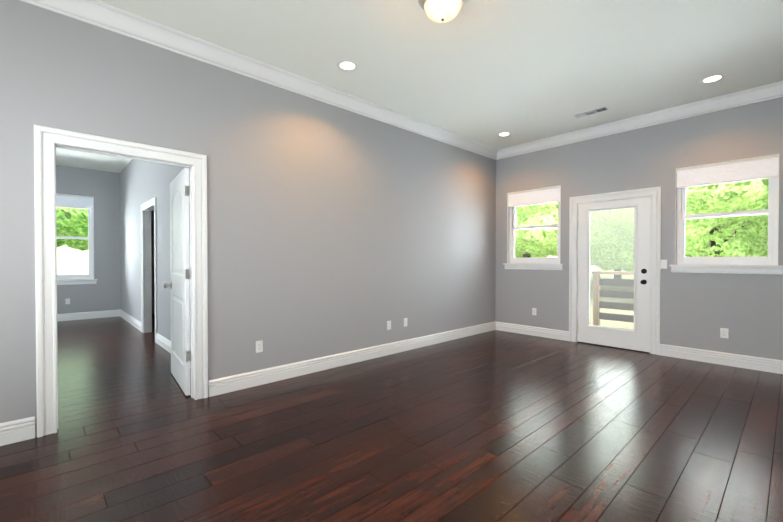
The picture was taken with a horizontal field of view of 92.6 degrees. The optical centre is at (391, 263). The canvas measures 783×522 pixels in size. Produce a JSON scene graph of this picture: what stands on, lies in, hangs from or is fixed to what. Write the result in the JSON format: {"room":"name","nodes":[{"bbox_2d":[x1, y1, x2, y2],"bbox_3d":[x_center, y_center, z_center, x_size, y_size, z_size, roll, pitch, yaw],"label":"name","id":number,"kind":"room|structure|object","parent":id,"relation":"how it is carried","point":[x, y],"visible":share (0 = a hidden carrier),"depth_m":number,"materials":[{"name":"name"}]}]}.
{"room":"empty living room","nodes":[
{"label":"empty living room","id":0,"kind":"room"},
{"bbox_2d":[56,165,154,313],"bbox_3d":[-6.505,-0.406,7.649,4.750,3.100,0.160,-1,1,-43],"label":"wall","id":1,"kind":"structure","parent":0,"point":[102,188],"depth_m":7.89,"materials":[{"name":"grey paint"}]},
{"bbox_2d":[56,193,97,284],"bbox_3d":[-6.579,-0.487,7.545,1.000,1.816,0.200,-1,1,-43],"label":"window","id":2,"kind":"structure","parent":1,"relation":"in","point":[74,201],"depth_m":7.70,"materials":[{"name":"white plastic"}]},
{"bbox_2d":[57,310,119,320],"bbox_3d":[-6.986,1.077,7.095,3.030,0.145,0.018,-1,1,-43],"label":"baseboard","id":3,"kind":"structure","parent":1,"relation":"attached to","point":[108,313],"depth_m":7.74,"materials":[{"name":"white paint"}]},
{"bbox_2d":[120,159,189,340],"bbox_3d":[-3.701,-0.388,5.853,0.110,3.100,6.290,-1,1,-43],"label":"wall","id":4,"kind":"structure","parent":0,"point":[142,182],"depth_m":6.40,"materials":[{"name":"grey paint"}]},
{"bbox_2d":[120,309,140,330],"bbox_3d":[-5.045,1.076,7.219,0.018,0.145,2.420,-1,1,-43],"label":"baseboard","id":5,"kind":"structure","parent":4,"relation":"attached to","point":[137,324],"depth_m":7.08,"materials":[{"name":"white paint"}]},
{"bbox_2d":[141,197,156,342],"bbox_3d":[-3.801,0.088,5.949,0.134,2.146,1.102,-1,1,-43],"label":"trim","id":6,"kind":"structure","parent":4,"relation":"attached to","point":[148,207],"depth_m":6.27,"materials":[{"name":"white paint"}]},
{"bbox_2d":[156,333,190,367],"bbox_3d":[-2.532,1.103,4.517,0.018,0.145,2.720,-1,1,-43],"label":"baseboard","id":7,"kind":"structure","parent":4,"relation":"attached to","point":[162,341],"depth_m":5.16,"materials":[{"name":"white paint"}]},
{"bbox_2d":[0,0,495,436],"bbox_3d":[-0.998,-0.369,3.996,7.600,3.100,0.110,-1,1,-43],"label":"wall","id":8,"kind":"structure","parent":0,"point":[332,230],"depth_m":3.71,"materials":[{"name":"grey paint"}]},
{"bbox_2d":[0,416,34,445],"bbox_3d":[-3.084,1.130,1.985,1.725,0.145,0.018,-1,1,-43],"label":"baseboard","id":9,"kind":"structure","parent":8,"relation":"attached to","point":[15,431],"depth_m":2.51,"materials":[{"name":"white paint"}]},
{"bbox_2d":[34,125,207,437],"bbox_3d":[-2.084,0.119,2.991,1.105,2.146,0.156,-1,1,-43],"label":"trim","id":10,"kind":"structure","parent":8,"relation":"attached to","point":[48,141],"depth_m":2.69,"materials":[{"name":"white paint"}]},
{"bbox_2d":[164,168,190,395],"bbox_3d":[-2.088,0.159,3.679,0.175,2.028,0.903,0,1,-38],"label":"interior door","id":11,"kind":"structure","parent":8,"relation":"in","point":[180,275],"depth_m":3.52,"materials":[{"name":"white paint"}]},
{"bbox_2d":[256,340,262,352],"bbox_3d":[-1.291,0.810,3.655,0.070,0.114,0.009,-1,1,-43],"label":"electrical outlet","id":12,"kind":"object","parent":8,"relation":"attached to","point":[259,346],"visible":1,"depth_m":3.65,"materials":[{"name":"white plastic"}]},
{"bbox_2d":[20,0,499,159],"bbox_3d":[-0.924,-1.850,3.902,7.600,0.135,0.105,-1,1,-43],"label":"crown molding","id":13,"kind":"structure","parent":8,"relation":"attached to","point":[112,18],"depth_m":3.42,"materials":[{"name":"white paint"}]},
{"bbox_2d":[208,321,495,396],"bbox_3d":[0.099,1.099,4.945,4.722,0.145,0.018,-1,1,-43],"label":"baseboard","id":14,"kind":"structure","parent":8,"relation":"attached to","point":[232,383],"depth_m":4.19,"materials":[{"name":"white paint"}]},
{"bbox_2d":[387,321,390,329],"bbox_3d":[-0.032,0.795,4.826,0.070,0.114,0.009,-1,1,-43],"label":"electrical outlet","id":15,"kind":"object","parent":8,"relation":"attached to","point":[388,325],"visible":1,"depth_m":4.82,"materials":[{"name":"white plastic"}]},
{"bbox_2d":[0,313,782,521],"bbox_3d":[-2.141,1.187,4.274,9.077,0.018,11.149,-1,1,-43],"label":"floor","id":16,"kind":"structure","parent":0,"point":[497,426],"depth_m":2.52,"materials":[{"name":"brown wood"}]},
{"bbox_2d":[56,0,782,172],"bbox_3d":[-1.675,-1.986,4.708,8.200,0.120,11.500,-1,1,-43],"label":"ceiling","id":17,"kind":"structure","parent":0,"point":[485,72],"depth_m":3.39,"materials":[{"name":"white paint"}]},
{"bbox_2d":[337,60,357,70],"bbox_3d":[-0.425,-1.910,3.610,0.208,0.008,0.208,-1,1,-43],"label":"recessed light","id":18,"kind":"object","parent":17,"relation":"in","point":[347,65],"visible":1,"depth_m":3.61,"materials":[{"name":"white paint"}]},
{"bbox_2d":[418,0,466,22],"bbox_3d":[0.366,-1.821,2.676,0.352,0.169,0.352,-1,1,-43],"label":"flush-mount light","id":19,"kind":"object","parent":17,"relation":"attached to","point":[440,11],"visible":1,"depth_m":2.63,"materials":[{"name":"white glass"}]},
{"bbox_2d":[497,132,511,136],"bbox_3d":[1.682,-1.931,5.577,0.208,0.008,0.208,-1,1,-43],"label":"recessed light","id":20,"kind":"object","parent":17,"relation":"in","point":[502,134],"visible":1,"depth_m":5.58,"materials":[{"name":"white paint"}]},
{"bbox_2d":[572,106,609,118],"bbox_3d":[2.540,-1.922,4.765,0.150,0.012,0.400,-1,1,-43],"label":"ceiling vent","id":21,"kind":"object","parent":17,"relation":"in","point":[592,112],"visible":1,"depth_m":4.75,"materials":[{"name":"white metal"}]},
{"bbox_2d":[699,73,725,83],"bbox_3d":[3.319,-1.913,3.871,0.208,0.008,0.208,-1,1,-43],"label":"recessed light","id":22,"kind":"object","parent":17,"relation":"in","point":[711,78],"visible":1,"depth_m":3.87,"materials":[{"name":"white paint"}]},
{"bbox_2d":[495,97,782,359],"bbox_3d":[3.382,-0.379,4.984,0.160,3.100,4.630,-1,1,-43],"label":"wall","id":23,"kind":"structure","parent":0,"point":[698,310],"depth_m":4.72,"materials":[{"name":"grey paint"}]},
{"bbox_2d":[496,321,568,340],"bbox_3d":[2.252,1.087,6.084,0.018,0.145,1.240,-1,1,-43],"label":"baseboard","id":24,"kind":"structure","parent":23,"relation":"attached to","point":[508,327],"depth_m":6.03,"materials":[{"name":"white paint"}]},
{"bbox_2d":[503,185,563,269],"bbox_3d":[2.319,-0.555,6.089,0.200,1.298,1.000,-1,1,-43],"label":"window","id":25,"kind":"structure","parent":23,"relation":"in","point":[552,194],"depth_m":6.10,"materials":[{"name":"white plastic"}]},
{"bbox_2d":[577,197,650,351],"bbox_3d":[3.061,0.141,5.214,0.125,2.034,0.913,-1,1,-43],"label":"exterior door","id":26,"kind":"structure","parent":23,"relation":"in","point":[637,338],"depth_m":5.16,"materials":[{"name":"white paint"}]},
{"bbox_2d":[569,186,660,354],"bbox_3d":[3.126,0.088,5.269,0.213,2.160,1.132,-1,1,-43],"label":"door frame","id":27,"kind":"structure","parent":23,"relation":"attached to","point":[654,193],"depth_m":4.96,"materials":[{"name":"white paint"}]},
{"bbox_2d":[500,81,782,158],"bbox_3d":[3.286,-1.860,4.879,0.105,0.135,4.170,-1,1,-43],"label":"crown molding","id":28,"kind":"structure","parent":23,"relation":"attached to","point":[774,90],"depth_m":4.76,"materials":[{"name":"white paint"}]},
{"bbox_2d":[660,260,666,268],"bbox_3d":[3.469,0.005,4.769,0.010,0.114,0.070,-1,1,-43],"label":"light switch","id":29,"kind":"object","parent":23,"relation":"attached to","point":[663,264],"visible":1,"depth_m":4.77,"materials":[{"name":"white plastic"}]},
{"bbox_2d":[659,344,782,373],"bbox_3d":[4.117,1.108,4.078,0.018,0.145,1.980,-1,1,-43],"label":"baseboard","id":30,"kind":"structure","parent":23,"relation":"attached to","point":[722,358],"depth_m":4.35,"materials":[{"name":"white paint"}]},
{"bbox_2d":[720,328,727,337],"bbox_3d":[3.869,0.808,4.348,0.009,0.114,0.070,-1,1,-43],"label":"electrical outlet","id":31,"kind":"object","parent":23,"relation":"attached to","point":[723,332],"visible":1,"depth_m":4.35,"materials":[{"name":"white plastic"}]},
{"bbox_2d":[669,154,782,274],"bbox_3d":[3.899,-0.538,4.390,0.200,1.298,1.000,-1,1,-43],"label":"window","id":32,"kind":"structure","parent":23,"relation":"in","point":[753,168],"depth_m":4.33,"materials":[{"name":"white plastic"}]},
{"label":"outside","id":33,"kind":"structure","parent":0,"visible":0},
{"bbox_2d":[57,245,88,273],"bbox_3d":[-52.658,-1.521,65.118,120.000,4.724,60.000,-1,1,-43],"label":"hill","id":34,"kind":"structure","parent":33,"point":[75,267],"depth_m":45.94,"materials":[{"name":"white"}]},
{"bbox_2d":[57,266,633,329],"bbox_3d":[2.591,1.276,27.761,150.000,0.120,150.000,-1,1,-43],"label":"ground","id":35,"kind":"structure","parent":33,"point":[605,310],"depth_m":13.88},
{"bbox_2d":[56,207,87,250],"bbox_3d":[-13.680,-3.430,19.211,12.814,9.514,11.895,-1,1,-43],"label":"tree","id":36,"kind":"object","parent":35,"relation":"on","point":[74,217],"depth_m":15.26,"materials":[{"name":"green plant"}]},
{"bbox_2d":[515,202,630,261],"bbox_3d":[6.376,-3.216,18.741,10.222,9.096,10.647,-1,1,-43],"label":"tree","id":37,"kind":"object","parent":35,"relation":"on","point":[541,233],"depth_m":14.31,"materials":[{"name":"green plant"}]},
{"bbox_2d":[515,202,695,267],"bbox_3d":[8.865,-3.800,18.633,10.373,10.268,11.931,-1,1,-43],"label":"tree","id":38,"kind":"object","parent":35,"relation":"on","point":[518,254],"depth_m":15.90,"materials":[{"name":"green plant"}]},
{"bbox_2d":[592,242,708,278],"bbox_3d":[13.161,-5.456,23.365,17.779,13.476,16.819,-1,1,-43],"label":"tree","id":39,"kind":"object","parent":35,"relation":"on","point":[621,267],"depth_m":21.37,"materials":[{"name":"green plant"}]},
{"bbox_2d":[591,178,768,256],"bbox_3d":[11.684,-2.892,13.185,10.832,8.559,10.297,-1,1,-43],"label":"tree","id":40,"kind":"object","parent":35,"relation":"on","point":[709,195],"depth_m":11.87,"materials":[{"name":"green plant"}]},
{"bbox_2d":[720,180,768,255],"bbox_3d":[15.053,-3.203,10.513,9.911,9.238,10.027,-1,1,-43],"label":"tree","id":41,"kind":"object","parent":35,"relation":"on","point":[763,224],"depth_m":12.36,"materials":[{"name":"green plant"}]},
{"bbox_3d":[3.918,1.335,5.780,1.615,0.255,2.800,-1,1,-43],"label":"porch","id":42,"kind":"object","parent":35,"relation":"on","visible":0},
{"bbox_2d":[592,271,633,325],"bbox_3d":[4.690,0.676,6.081,0.145,1.056,2.640,-1,1,-43],"label":"railing","id":43,"kind":"object","parent":42,"relation":"on","point":[604,303],"depth_m":6.81,"materials":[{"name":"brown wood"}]}
]}

